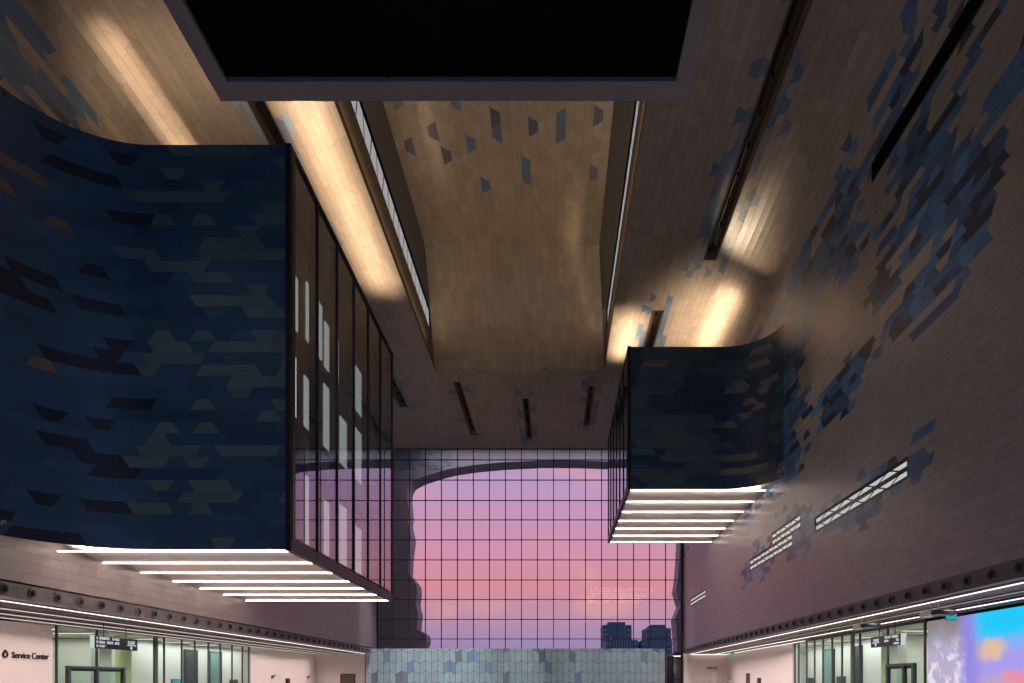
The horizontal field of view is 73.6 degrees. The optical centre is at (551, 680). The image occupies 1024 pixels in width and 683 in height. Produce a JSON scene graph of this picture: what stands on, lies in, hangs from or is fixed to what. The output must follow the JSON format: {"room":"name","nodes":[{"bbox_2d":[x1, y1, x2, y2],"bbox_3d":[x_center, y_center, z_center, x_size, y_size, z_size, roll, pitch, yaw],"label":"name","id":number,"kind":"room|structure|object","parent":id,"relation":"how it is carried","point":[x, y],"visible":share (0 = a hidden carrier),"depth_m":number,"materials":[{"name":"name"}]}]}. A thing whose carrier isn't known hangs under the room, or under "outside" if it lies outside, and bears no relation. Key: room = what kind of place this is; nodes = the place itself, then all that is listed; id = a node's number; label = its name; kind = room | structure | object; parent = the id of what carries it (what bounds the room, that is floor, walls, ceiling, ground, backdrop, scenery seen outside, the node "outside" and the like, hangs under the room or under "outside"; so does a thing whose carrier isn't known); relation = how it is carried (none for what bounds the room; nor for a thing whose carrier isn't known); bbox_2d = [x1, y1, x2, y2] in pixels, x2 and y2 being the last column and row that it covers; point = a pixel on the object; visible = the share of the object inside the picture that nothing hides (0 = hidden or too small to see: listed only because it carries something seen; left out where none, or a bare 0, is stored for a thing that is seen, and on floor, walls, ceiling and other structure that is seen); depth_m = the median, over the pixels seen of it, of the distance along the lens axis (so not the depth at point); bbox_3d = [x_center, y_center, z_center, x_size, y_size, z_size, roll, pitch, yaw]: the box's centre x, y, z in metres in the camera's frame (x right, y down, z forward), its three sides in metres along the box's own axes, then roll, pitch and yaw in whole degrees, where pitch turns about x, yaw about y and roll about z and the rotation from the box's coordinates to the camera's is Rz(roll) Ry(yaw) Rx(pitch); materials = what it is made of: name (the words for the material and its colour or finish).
{"room":"convention center lobby","nodes":[
{"label":"convention center lobby","id":0,"kind":"room"},
{"bbox_2d":[0,620,52,682],"bbox_3d":[-23.925,-0.510,20.275,0.250,4.220,24.550,0,0,0],"label":"panel","id":1,"kind":"object","parent":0,"point":[17,637],"visible":1,"depth_m":30.87,"materials":[{"name":"white paint"}]},
{"bbox_2d":[2,650,48,658],"bbox_3d":[-23.775,-1.188,30.915,0.050,0.353,2.730,0,0,0],"label":"sign","id":2,"kind":"object","parent":1,"relation":"attached to","point":[23,655],"visible":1,"depth_m":30.73,"materials":[{"name":"black paint"}]},
{"bbox_2d":[0,579,226,621],"bbox_3d":[-33.800,-15.200,31.300,0.400,33.600,78.600,0,0,0],"label":"wall","id":3,"kind":"structure","parent":0,"point":[0,579],"depth_m":50.83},
{"bbox_2d":[2,620,247,650],"bbox_3d":[-28.350,-2.690,45.450,8.900,0.060,29.500,0,0,0],"label":"ceiling","id":4,"kind":"structure","parent":0,"point":[61,628],"depth_m":40.83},
{"bbox_2d":[53,632,94,633],"bbox_3d":[-27.300,-2.603,36.900,5.060,0.105,0.240,0,0,0],"label":"linear light","id":5,"kind":"object","parent":4,"relation":"attached to","point":[53,632],"visible":0.35,"depth_m":36.81,"materials":[{"name":"white paint"}]},
{"bbox_2d":[53,633,93,633],"bbox_3d":[-27.300,-2.565,36.900,5.000,0.030,0.180,0,0,0],"label":"diffuser","id":6,"kind":"object","parent":5,"relation":"attached to","point":[53,633],"depth_m":36.81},
{"bbox_2d":[132,638,159,639],"bbox_3d":[-25.150,-2.603,42.200,1.760,0.105,0.240,0,0,0],"label":"linear light","id":7,"kind":"object","parent":4,"relation":"attached to","point":[132,638],"visible":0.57,"depth_m":42.09,"materials":[{"name":"white paint"}]},
{"bbox_2d":[162,641,189,642],"bbox_3d":[-25.150,-2.603,45.700,1.760,0.105,0.240,0,0,0],"label":"linear light","id":8,"kind":"object","parent":4,"relation":"attached to","point":[162,641],"visible":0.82,"depth_m":45.60,"materials":[{"name":"white paint"}]},
{"bbox_2d":[190,644,215,645],"bbox_3d":[-25.150,-2.603,49.200,1.760,0.105,0.240,0,0,0],"label":"linear light","id":9,"kind":"object","parent":4,"relation":"attached to","point":[190,644],"visible":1,"depth_m":49.11,"materials":[{"name":"white paint"}]},
{"bbox_2d":[53,639,247,682],"bbox_3d":[-28.200,-0.530,51.050,5.973,4.260,19.056,0,0,8],"label":"wall","id":10,"kind":"structure","parent":0,"point":[71,652],"depth_m":44.58,"materials":[{"name":"white paint"}]},
{"bbox_2d":[183,649,197,682],"bbox_3d":[-26.310,-0.340,49.750,0.180,3.880,1.700,0,0,0],"label":"service door","id":11,"kind":"structure","parent":10,"relation":"in","point":[188,655],"depth_m":49.48,"materials":[{"name":"metal"}]},
{"bbox_2d":[209,651,221,682],"bbox_3d":[-26.310,-0.340,53.350,0.180,3.880,1.900,0,0,0],"label":"glass screen","id":12,"kind":"object","parent":10,"relation":"attached to","point":[213,656],"visible":0.63,"depth_m":53.14,"materials":[{"name":"glass"}]},
{"bbox_2d":[0,598,362,653],"bbox_3d":[-25.700,-2.857,31.900,14.600,0.185,75.800,0,0,0],"label":"ceiling","id":13,"kind":"structure","parent":0,"point":[2,604],"depth_m":34.07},
{"bbox_2d":[90,623,136,650],"bbox_3d":[-21.494,-2.170,33.600,0.181,1.260,3.400,0,0,0],"label":"hanging sign","id":14,"kind":"object","parent":13,"relation":"hanging from","point":[102,642],"visible":1,"depth_m":33.28,"materials":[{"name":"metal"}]},
{"bbox_2d":[0,616,318,653],"bbox_3d":[-23.500,-2.724,36.400,0.140,0.078,64.800,0,0,0],"label":"rail","id":15,"kind":"object","parent":13,"relation":"attached to","point":[4,617],"visible":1,"depth_m":37.90,"materials":[{"name":"metal"}]},
{"bbox_2d":[0,612,332,653],"bbox_3d":[-22.100,-2.724,36.400,0.110,0.078,64.800,0,0,0],"label":"rail","id":16,"kind":"object","parent":13,"relation":"attached to","point":[4,613],"visible":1,"depth_m":36.24,"materials":[{"name":"black metal"}]},
{"bbox_2d":[0,606,348,653],"bbox_3d":[-20.500,-2.724,36.400,0.110,0.078,64.800,0,0,0],"label":"rail","id":17,"kind":"object","parent":13,"relation":"attached to","point":[5,608],"visible":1,"depth_m":33.65,"materials":[{"name":"metal"}]},
{"bbox_2d":[0,598,364,653],"bbox_3d":[-18.520,-2.724,35.800,0.100,0.078,63.600,0,0,0],"label":"rail","id":18,"kind":"object","parent":13,"relation":"attached to","point":[3,600],"visible":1,"depth_m":30.64,"materials":[{"name":"white metal"}]},
{"bbox_2d":[0,0,463,647],"bbox_3d":[-13.565,-13.693,36.800,9.130,20.674,67.600,0,0,0],"label":"wall","id":19,"kind":"structure","parent":0,"point":[154,79],"depth_m":28.78,"materials":[{"name":"wood"}]},
{"bbox_2d":[0,583,8,593],"bbox_3d":[-18.038,-3.050,22.540,0.125,0.341,0.350,0,0,0],"label":"air vent","id":20,"kind":"object","parent":19,"relation":"attached to","point":[4,588],"visible":1,"depth_m":22.48,"materials":[{"name":"grey metal"}]},
{"bbox_2d":[2,585,7,591],"bbox_3d":[-18.027,-3.050,22.540,0.105,0.214,0.220,0,0,0],"label":"air nozzle","id":21,"kind":"object","parent":20,"relation":"on","point":[4,587],"depth_m":22.49,"materials":[{"name":"black paint"}]},
{"bbox_2d":[28,588,36,597],"bbox_3d":[-18.038,-3.050,23.760,0.125,0.341,0.350,0,0,0],"label":"air vent","id":22,"kind":"object","parent":19,"relation":"attached to","point":[32,593],"visible":1,"depth_m":23.70,"materials":[{"name":"grey metal"}]},
{"bbox_2d":[54,593,61,601],"bbox_3d":[-18.038,-3.050,24.980,0.125,0.341,0.350,0,0,0],"label":"air vent","id":23,"kind":"object","parent":19,"relation":"attached to","point":[57,596],"visible":1,"depth_m":24.92,"materials":[{"name":"grey metal"}]},
{"bbox_2d":[77,597,84,605],"bbox_3d":[-18.038,-3.050,26.200,0.125,0.341,0.350,0,0,0],"label":"air vent","id":24,"kind":"object","parent":19,"relation":"attached to","point":[80,600],"visible":1,"depth_m":26.14,"materials":[{"name":"grey metal"}]},
{"bbox_2d":[98,601,104,608],"bbox_3d":[-18.038,-3.050,27.420,0.125,0.341,0.350,0,0,0],"label":"air vent","id":25,"kind":"object","parent":19,"relation":"attached to","point":[101,604],"visible":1,"depth_m":27.35,"materials":[{"name":"grey metal"}]},
{"bbox_2d":[118,604,123,611],"bbox_3d":[-18.038,-3.050,28.640,0.125,0.341,0.350,0,0,0],"label":"air vent","id":26,"kind":"object","parent":19,"relation":"attached to","point":[120,606],"visible":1,"depth_m":28.57,"materials":[{"name":"grey metal"}]},
{"bbox_2d":[0,580,373,652],"bbox_3d":[-18.275,-3.040,36.400,0.350,0.520,66.800,0,0,0],"label":"trim","id":27,"kind":"structure","parent":19,"relation":"attached to","point":[19,592],"depth_m":30.11,"materials":[{"name":"black metal"}]},
{"bbox_2d":[0,86,392,601],"bbox_3d":[-13.740,-11.980,30.550,8.780,14.600,19.500,0,0,0],"label":"box","id":28,"kind":"object","parent":19,"relation":"attached to","point":[196,369],"visible":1,"depth_m":24.50,"materials":[{"name":"tile"}]},
{"bbox_2d":[247,101,285,144],"bbox_3d":[-12.240,-24.260,26.600,0.780,0.580,17.200,0,0,0],"label":"trough","id":29,"kind":"object","parent":19,"relation":"attached to","point":[260,109],"visible":0.24,"depth_m":29.79,"materials":[{"name":"black paint"}]},
{"bbox_2d":[355,101,429,327],"bbox_3d":[-9.060,-25.700,28.000,0.120,3.400,50.000,0,0,0],"label":"trim","id":30,"kind":"structure","parent":19,"relation":"attached to","point":[356,101],"depth_m":38.10,"materials":[{"name":"metal"}]},
{"bbox_2d":[351,101,428,324],"bbox_3d":[-9.090,-26.675,29.250,0.001,1.210,42.660,0,0,0],"label":"window","id":31,"kind":"structure","parent":30,"relation":"in","point":[359,114],"depth_m":37.74,"materials":[{"name":"clear glass"}]},
{"bbox_2d":[362,101,433,354],"bbox_3d":[-8.980,-27.350,28.000,0.040,6.700,50.000,0,0,0],"label":"trim","id":32,"kind":"structure","parent":19,"relation":"attached to","point":[375,111],"depth_m":39.72,"materials":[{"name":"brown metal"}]},
{"bbox_2d":[393,379,407,406],"bbox_3d":[-12.960,-24.260,55.900,0.780,0.580,7.800,0,0,0],"label":"trough","id":33,"kind":"object","parent":19,"relation":"attached to","point":[397,394],"visible":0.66,"depth_m":58.50,"materials":[{"name":"black paint"}]},
{"bbox_2d":[250,647,315,682],"bbox_3d":[-23.865,-0.600,61.450,0.370,4.400,15.500,0,0,0],"label":"wall","id":34,"kind":"structure","parent":0,"point":[265,663],"depth_m":59.87,"materials":[{"name":"white paint"}]},
{"bbox_2d":[53,624,249,682],"bbox_3d":[-23.800,-0.600,43.200,0.140,4.400,21.000,0,0,0],"label":"window","id":35,"kind":"structure","parent":34,"relation":"in","point":[155,638],"depth_m":41.88,"materials":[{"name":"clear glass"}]},
{"bbox_2d":[65,666,125,682],"bbox_3d":[-23.800,0.425,35.755,0.200,2.350,4.450,0,0,0],"label":"door","id":36,"kind":"structure","parent":35,"relation":"in","point":[68,669],"depth_m":35.57,"materials":[{"name":"metal"}]},
{"bbox_2d":[316,653,364,682],"bbox_3d":[-21.000,-0.600,69.150,5.600,4.400,0.300,0,0,0],"label":"wall","id":37,"kind":"structure","parent":0,"point":[329,667],"depth_m":69.00,"materials":[{"name":"white paint"}]},
{"bbox_2d":[340,674,354,682],"bbox_3d":[-20.610,0.440,68.950,1.480,2.320,0.100,0,0,0],"label":"door","id":38,"kind":"structure","parent":37,"relation":"in","point":[344,678],"depth_m":68.95,"materials":[{"name":"wood"}]},
{"bbox_2d":[227,449,683,682],"bbox_3d":[-2.000,-15.200,70.750,64.000,33.600,0.300,0,0,0],"label":"wall","id":39,"kind":"structure","parent":0,"point":[394,449],"depth_m":70.60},
{"bbox_2d":[376,448,681,682],"bbox_3d":[-2.326,-11.252,70.560,31.584,25.704,0.200,0,0,0],"label":"window","id":40,"kind":"structure","parent":39,"relation":"in","point":[409,459],"depth_m":70.50,"materials":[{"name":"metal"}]},
{"bbox_2d":[359,101,636,371],"bbox_3d":[-2.000,-31.900,31.450,64.000,0.600,78.900,0,0,0],"label":"roof","id":41,"kind":"structure","parent":0,"point":[360,102],"depth_m":44.82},
{"bbox_2d":[383,101,613,447],"bbox_3d":[-2.435,-27.365,36.800,13.130,6.730,67.600,0,0,0],"label":"ceiling","id":42,"kind":"structure","parent":0,"point":[555,427],"depth_m":48.39,"materials":[{"name":"wood"}]},
{"bbox_2d":[334,101,435,370],"bbox_3d":[-9.000,-24.950,28.000,0.001,2.000,50.000,0,0,0],"label":"trim","id":43,"kind":"structure","parent":42,"relation":"attached to","point":[345,109],"depth_m":36.05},
{"bbox_2d":[163,0,711,100],"bbox_3d":[-2.425,-22.560,11.480,11.610,16.320,10.960,0,0,0],"label":"ceiling panel","id":44,"kind":"object","parent":42,"relation":"hanging from","point":[247,50],"visible":1,"depth_m":15.68,"materials":[{"name":"metal"}]},
{"bbox_2d":[453,382,475,434],"bbox_3d":[-7.650,-24.260,60.700,0.600,0.580,11.800,0,0,0],"label":"trough","id":45,"kind":"object","parent":42,"relation":"attached to","point":[457,385],"visible":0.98,"depth_m":60.64,"materials":[{"name":"black paint"}]},
{"bbox_2d":[522,398,532,441],"bbox_3d":[-2.250,-24.260,63.200,0.600,0.580,10.400,0,0,0],"label":"trough","id":46,"kind":"object","parent":42,"relation":"attached to","point":[525,401],"visible":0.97,"depth_m":63.60,"materials":[{"name":"black paint"}]},
{"bbox_2d":[584,386,594,424],"bbox_3d":[3.239,-24.260,59.800,0.654,0.580,8.400,0,0,0],"label":"trough","id":47,"kind":"object","parent":42,"relation":"attached to","point":[591,389],"visible":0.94,"depth_m":60.26,"materials":[{"name":"black paint"}]},
{"bbox_3d":[3.954,-25.700,28.000,0.397,3.400,50.000,0,0,0],"label":"trim","id":48,"kind":"structure","parent":42,"relation":"attached to","visible":0},
{"bbox_2d":[608,101,638,314],"bbox_3d":[3.987,-26.675,29.250,0.008,1.210,42.661,0,0,0],"label":"window","id":49,"kind":"structure","parent":48,"relation":"in","point":[637,105],"depth_m":37.76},
{"bbox_2d":[365,648,665,682],"bbox_3d":[-3.650,-0.820,68.300,29.920,4.840,0.640,0,0,0],"label":"tiled wall","id":50,"kind":"structure","parent":0,"point":[381,665],"depth_m":68.00,"materials":[{"name":"tile"}]},
{"bbox_2d":[683,653,727,682],"bbox_3d":[15.695,-0.600,69.350,4.752,4.400,0.700,0,0,0],"label":"wall","id":51,"kind":"structure","parent":0,"point":[696,669],"depth_m":69.40,"materials":[{"name":"white paint"}]},
{"bbox_2d":[711,673,716,682],"bbox_3d":[16.450,0.375,69.390,0.522,2.450,0.060,0,0,0],"label":"door","id":52,"kind":"structure","parent":51,"relation":"in","point":[713,675],"depth_m":69.35,"materials":[{"name":"white paint"}]},
{"bbox_2d":[728,643,797,682],"bbox_3d":[17.681,-0.600,59.250,0.376,4.400,20.715,0,0,1],"label":"wall","id":53,"kind":"structure","parent":0,"point":[775,664],"depth_m":56.10,"materials":[{"name":"white paint"}]},
{"bbox_2d":[794,619,927,682],"bbox_3d":[17.147,-0.600,39.900,0.142,4.400,18.009,0,0,1],"label":"window","id":54,"kind":"structure","parent":53,"relation":"in","point":[852,634],"depth_m":39.06,"materials":[{"name":"clear glass"}]},
{"bbox_2d":[885,663,916,682],"bbox_3d":[16.989,0.375,33.305,0.198,2.450,2.756,0,0,1],"label":"door","id":55,"kind":"structure","parent":54,"relation":"in","point":[903,666],"depth_m":32.83,"materials":[{"name":"metal"}]},
{"bbox_2d":[592,0,1023,648],"bbox_3d":[8.666,-13.666,36.800,9.823,20.728,67.600,0,0,0],"label":"wall","id":56,"kind":"structure","parent":0,"point":[979,471],"depth_m":27.01,"materials":[{"name":"tile"}]},
{"bbox_2d":[600,101,634,364],"bbox_3d":[3.560,-27.350,28.000,0.667,6.700,50.004,0,0,0],"label":"trim","id":57,"kind":"structure","parent":56,"relation":"attached to","point":[622,117],"depth_m":40.35,"materials":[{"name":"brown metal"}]},
{"bbox_2d":[604,101,645,368],"bbox_3d":[3.893,-24.950,28.000,0.001,2.000,50.001,0,0,0],"label":"trim","id":58,"kind":"structure","parent":56,"relation":"attached to","point":[641,109],"depth_m":36.10,"materials":[{"name":"brown wood"}]},
{"bbox_2d":[643,310,663,346],"bbox_3d":[6.925,-24.260,48.600,0.794,0.580,8.808,0,0,1],"label":"trough","id":59,"kind":"object","parent":56,"relation":"attached to","point":[656,316],"visible":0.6,"depth_m":47.14,"materials":[{"name":"black paint"}]},
{"bbox_2d":[608,323,784,542],"bbox_3d":[8.905,-15.755,47.400,8.777,8.610,18.600,0,0,0],"label":"box","id":60,"kind":"object","parent":56,"relation":"attached to","point":[696,436],"visible":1,"depth_m":40.90,"materials":[{"name":"tile"}]},
{"bbox_2d":[690,589,704,606],"bbox_3d":[13.413,-7.622,63.000,0.052,0.800,7.002,0,0,1],"label":"window","id":61,"kind":"structure","parent":56,"relation":"in","point":[700,596],"depth_m":62.62,"materials":[{"name":"glass"}]},
{"bbox_2d":[703,0,812,259],"bbox_3d":[8.836,-24.260,26.450,0.779,0.580,24.911,0,0,1],"label":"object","id":62,"kind":"object","parent":56,"relation":"attached to","point":[797,12],"visible":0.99,"depth_m":29.39,"materials":[{"name":"black paint"}]},
{"bbox_2d":[749,513,799,571],"bbox_3d":[13.001,-7.982,40.350,0.050,1.520,9.702,0,0,1],"label":"window","id":63,"kind":"structure","parent":56,"relation":"in","point":[782,538],"depth_m":39.04,"materials":[{"name":"glass"}]},
{"bbox_2d":[684,557,1023,652],"bbox_3d":[13.092,-3.040,36.500,0.365,0.520,67.018,0,0,1],"label":"trim","id":64,"kind":"structure","parent":56,"relation":"attached to","point":[1005,573],"depth_m":24.84,"materials":[{"name":"black metal"}]},
{"bbox_2d":[815,457,907,532],"bbox_3d":[12.793,-7.622,28.900,0.050,0.800,9.002,0,0,1],"label":"window","id":65,"kind":"structure","parent":56,"relation":"in","point":[897,474],"depth_m":27.86,"materials":[{"name":"glass"}]},
{"bbox_2d":[888,595,893,603],"bbox_3d":[12.665,-3.050,25.560,0.125,0.341,0.350,0,0,0],"label":"air vent","id":66,"kind":"object","parent":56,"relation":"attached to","point":[891,597],"visible":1,"depth_m":25.49,"materials":[{"name":"grey metal"}]},
{"bbox_2d":[904,591,910,599],"bbox_3d":[12.643,-3.050,24.360,0.125,0.341,0.350,0,0,0],"label":"air vent","id":67,"kind":"object","parent":56,"relation":"attached to","point":[907,594],"visible":1,"depth_m":24.28,"materials":[{"name":"grey metal"}]},
{"bbox_2d":[921,586,928,595],"bbox_3d":[12.621,-3.050,23.160,0.125,0.341,0.350,0,0,0],"label":"air vent","id":68,"kind":"object","parent":56,"relation":"attached to","point":[925,590],"visible":1,"depth_m":23.08,"materials":[{"name":"grey metal"}]},
{"bbox_2d":[872,0,984,181],"bbox_3d":[12.857,-20.222,18.600,0.570,0.780,17.213,0,0,1],"label":"trough","id":69,"kind":"object","parent":56,"relation":"attached to","point":[971,8],"visible":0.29,"depth_m":23.29,"materials":[{"name":"black paint"}]},
{"bbox_2d":[941,581,948,591],"bbox_3d":[12.599,-3.050,21.960,0.125,0.341,0.350,0,0,0],"label":"air vent","id":70,"kind":"object","parent":56,"relation":"attached to","point":[945,585],"visible":1,"depth_m":21.89,"materials":[{"name":"grey metal"}]},
{"bbox_2d":[962,575,970,585],"bbox_3d":[12.578,-3.050,20.760,0.125,0.341,0.350,0,0,0],"label":"air vent","id":71,"kind":"object","parent":56,"relation":"attached to","point":[966,581],"visible":1,"depth_m":20.69,"materials":[{"name":"black metal"}]},
{"bbox_2d":[987,568,995,580],"bbox_3d":[12.556,-3.050,19.560,0.125,0.341,0.350,0,0,0],"label":"air vent","id":72,"kind":"object","parent":56,"relation":"attached to","point":[991,574],"visible":1,"depth_m":19.50,"materials":[{"name":"black metal"}]},
{"bbox_2d":[987,571,992,577],"bbox_3d":[12.546,-3.050,19.560,0.105,0.214,0.220,0,0,0],"label":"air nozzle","id":73,"kind":"object","parent":72,"relation":"on","point":[990,573],"depth_m":19.52,"materials":[{"name":"black paint"}]},
{"bbox_2d":[1014,561,1023,573],"bbox_3d":[12.534,-3.050,18.360,0.125,0.341,0.350,0,0,0],"label":"air vent","id":74,"kind":"object","parent":56,"relation":"attached to","point":[1019,566],"visible":1,"depth_m":18.30,"materials":[{"name":"black metal"}]},
{"bbox_2d":[1015,564,1021,571],"bbox_3d":[12.524,-3.050,18.360,0.105,0.214,0.220,0,0,0],"label":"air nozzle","id":75,"kind":"object","parent":74,"relation":"on","point":[1018,567],"depth_m":18.31,"materials":[{"name":"black paint"}]},
{"bbox_2d":[698,580,1023,653],"bbox_3d":[21.326,-2.857,32.000,17.784,0.185,76.000,0,0,0],"label":"ceiling","id":76,"kind":"structure","parent":0,"point":[1019,586],"depth_m":28.76,"materials":[{"name":"grey metal"}]},
{"bbox_2d":[726,640,805,653],"bbox_3d":[17.311,-2.724,57.400,0.125,0.078,22.809,0,0,1],"label":"rail","id":77,"kind":"object","parent":76,"relation":"attached to","point":[801,640],"visible":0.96,"depth_m":53.91,"materials":[{"name":"white metal"}]},
{"bbox_2d":[690,580,1023,653],"bbox_3d":[13.270,-2.724,36.400,0.108,0.078,64.813,0,0,1],"label":"rail","id":78,"kind":"object","parent":76,"relation":"attached to","point":[1021,581],"visible":1,"depth_m":25.51,"materials":[{"name":"white metal"}]},
{"bbox_2d":[703,589,1023,653],"bbox_3d":[14.515,-2.724,36.400,0.087,0.078,64.815,0,0,1],"label":"rail","id":79,"kind":"object","parent":76,"relation":"attached to","point":[1021,590],"visible":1,"depth_m":27.85,"materials":[{"name":"grey metal"}]},
{"bbox_2d":[853,618,880,629],"bbox_3d":[14.043,-2.550,30.375,1.070,0.500,0.750,0,0,0],"label":"ceiling projector","id":80,"kind":"object","parent":76,"relation":"hanging from","point":[856,626],"visible":1,"depth_m":30.13,"materials":[{"name":"white paint"}]},
{"bbox_2d":[714,596,1023,653],"bbox_3d":[15.658,-2.724,36.400,0.108,0.078,64.818,0,0,1],"label":"rail","id":81,"kind":"object","parent":76,"relation":"attached to","point":[1020,597],"visible":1,"depth_m":30.51,"materials":[{"name":"white metal"}]},
{"bbox_2d":[871,622,904,647],"bbox_3d":[15.944,-2.220,32.500,0.181,1.160,3.000,0,0,0],"label":"hanging sign","id":82,"kind":"object","parent":76,"relation":"hanging from","point":[896,639],"visible":0.99,"depth_m":32.21,"materials":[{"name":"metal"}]},
{"bbox_2d":[920,602,955,617],"bbox_3d":[13.927,-2.550,24.575,1.070,0.500,0.750,0,0,0],"label":"ceiling projector","id":83,"kind":"object","parent":76,"relation":"hanging from","point":[924,614],"visible":1,"depth_m":24.33,"materials":[{"name":"white paint"}]},
{"bbox_2d":[945,606,956,619],"bbox_3d":[14.810,-2.530,25.350,0.420,0.540,0.100,0,0,0],"label":"exit sign","id":84,"kind":"object","parent":76,"relation":"hanging from","point":[954,617],"visible":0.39,"depth_m":25.30,"materials":[{"name":"plastic"}]},
{"bbox_2d":[800,636,927,682],"bbox_3d":[21.723,-0.530,47.250,5.978,4.260,16.977,0,0,-7],"label":"wall","id":85,"kind":"structure","parent":0,"point":[914,645],"depth_m":43.07,"materials":[{"name":"white paint"}]},
{"bbox_2d":[824,649,834,682],"bbox_3d":[19.913,-0.340,49.200,0.182,3.880,2.006,0,0,2],"label":"glass screen","id":86,"kind":"object","parent":85,"relation":"attached to","point":[827,653],"visible":0.58,"depth_m":49.06,"materials":[{"name":"glass"}]},
{"bbox_2d":[836,676,845,682],"bbox_3d":[19.883,0.140,47.000,0.121,0.920,1.403,0,0,2],"label":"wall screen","id":87,"kind":"object","parent":85,"relation":"attached to","point":[838,678],"visible":0.9,"depth_m":47.04,"materials":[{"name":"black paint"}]},
{"bbox_2d":[855,645,862,682],"bbox_3d":[19.773,-0.340,44.100,0.181,3.880,1.005,0,0,2],"label":"service door","id":88,"kind":"structure","parent":85,"relation":"in","point":[856,647],"depth_m":43.94,"materials":[{"name":"metal"}]},
{"bbox_2d":[800,622,927,647],"bbox_3d":[21.848,-2.690,42.150,9.732,0.060,26.500,0,0,0],"label":"ceiling","id":89,"kind":"structure","parent":0,"point":[921,625],"depth_m":39.93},
{"bbox_2d":[901,629,927,631],"bbox_3d":[20.509,-2.603,35.100,5.032,0.105,0.240,0,0,0],"label":"linear light","id":90,"kind":"object","parent":89,"relation":"attached to","point":[902,630],"visible":0.36,"depth_m":34.98,"materials":[{"name":"white paint"}]},
{"bbox_3d":[-2.000,1.800,31.500,64.000,0.400,79.000,0,0,0],"label":"floor","id":91,"kind":"structure","parent":0,"visible":0},
{"bbox_2d":[91,633,111,682],"bbox_3d":[-24.950,-0.520,37.825,0.500,4.240,1.050,0,0,0],"label":"square column","id":92,"kind":"structure","parent":91,"relation":"on","point":[104,655],"depth_m":37.62,"materials":[{"name":"white paint"}]},
{"bbox_2d":[115,635,131,682],"bbox_3d":[-25.100,-0.530,40.000,0.840,4.260,0.840,0,0,0],"label":"round column","id":93,"kind":"structure","parent":91,"relation":"on","point":[123,658],"depth_m":39.68,"materials":[{"name":"paint"}]},
{"bbox_2d":[881,632,886,682],"bbox_3d":[18.378,-0.530,37.200,0.837,4.260,0.840,0,0,0],"label":"round column","id":94,"kind":"structure","parent":91,"relation":"on","point":[883,649],"depth_m":37.05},
{"bbox_2d":[889,630,905,682],"bbox_3d":[18.198,-0.520,36.025,0.523,4.240,1.050,0,0,0],"label":"square column","id":95,"kind":"structure","parent":91,"relation":"on","point":[897,654],"depth_m":35.50,"materials":[{"name":"white paint"}]},
{"bbox_2d":[928,605,1023,682],"bbox_3d":[16.699,-0.600,19.300,0.296,4.400,22.613,0,0,1],"label":"video screen","id":96,"kind":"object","parent":91,"relation":"on","point":[986,646],"depth_m":26.80,"materials":[{"name":"glass"}]},
{"label":"outside","id":97,"kind":"structure","parent":0,"visible":0},
{"bbox_3d":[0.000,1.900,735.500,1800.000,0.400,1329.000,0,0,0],"label":"ground","id":98,"kind":"structure","parent":97,"visible":0},
{"bbox_2d":[378,450,680,651],"bbox_3d":[-2.000,-15.700,77.565,56.000,34.600,2.870,0,0,0],"label":"exterior wall","id":99,"kind":"structure","parent":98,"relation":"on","point":[401,467],"depth_m":76.21,"materials":[{"name":"tile"}]},
{"bbox_2d":[602,622,631,648],"bbox_3d":[59.231,-26.067,634.800,26.471,55.535,30.400,0,0,0],"label":"office tower","id":100,"kind":"structure","parent":98,"relation":"on","point":[610,629],"depth_m":619.96,"materials":[{"name":"blue glass"}]},
{"bbox_2d":[606,622,624,624],"bbox_3d":[59.231,-52.334,635.000,15.523,3.000,22.000,0,0,0],"label":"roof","id":101,"kind":"object","parent":100,"relation":"on","point":[609,623],"depth_m":624.06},
{"bbox_2d":[603,636,637,648],"bbox_3d":[49.195,-15.057,494.800,23.089,33.514,30.400,0,0,0],"label":"office tower","id":102,"kind":"structure","parent":98,"relation":"on","point":[624,642],"depth_m":480.00,"materials":[{"name":"blue glass"}]},
{"bbox_2d":[609,636,630,639],"bbox_3d":[49.195,-30.314,495.000,13.493,3.000,22.000,0,0,0],"label":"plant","id":103,"kind":"object","parent":102,"relation":"on","point":[612,637],"depth_m":484.00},
{"bbox_2d":[638,636,672,655],"bbox_3d":[73.792,-15.057,494.800,21.683,33.514,30.400,0,0,0],"label":"office tower","id":104,"kind":"structure","parent":98,"relation":"on","point":[656,642],"depth_m":480.00,"materials":[{"name":"blue glass"}]},
{"bbox_2d":[643,636,664,639],"bbox_3d":[73.792,-30.314,495.000,12.650,3.000,22.000,0,0,0],"label":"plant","id":105,"kind":"object","parent":104,"relation":"on","point":[647,637],"depth_m":484.00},
{"bbox_2d":[642,625,670,639],"bbox_3d":[87.526,-22.378,574.800,20.688,48.155,30.400,0,0,0],"label":"office tower","id":106,"kind":"structure","parent":98,"relation":"on","point":[655,630],"depth_m":559.95,"materials":[{"name":"blue glass"}]},
{"bbox_2d":[647,625,664,627],"bbox_3d":[87.526,-44.955,575.000,12.053,3.000,22.000,0,0,0],"label":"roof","id":107,"kind":"object","parent":106,"relation":"on","point":[651,626],"depth_m":564.06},
{"bbox_2d":[666,652,680,682],"bbox_3d":[13.300,-0.700,73.400,2.600,4.600,4.200,0,0,0],"label":"entrance lobby","id":108,"kind":"object","parent":98,"relation":"on","point":[673,660],"visible":0.77,"depth_m":71.57,"materials":[{"name":"metal"}]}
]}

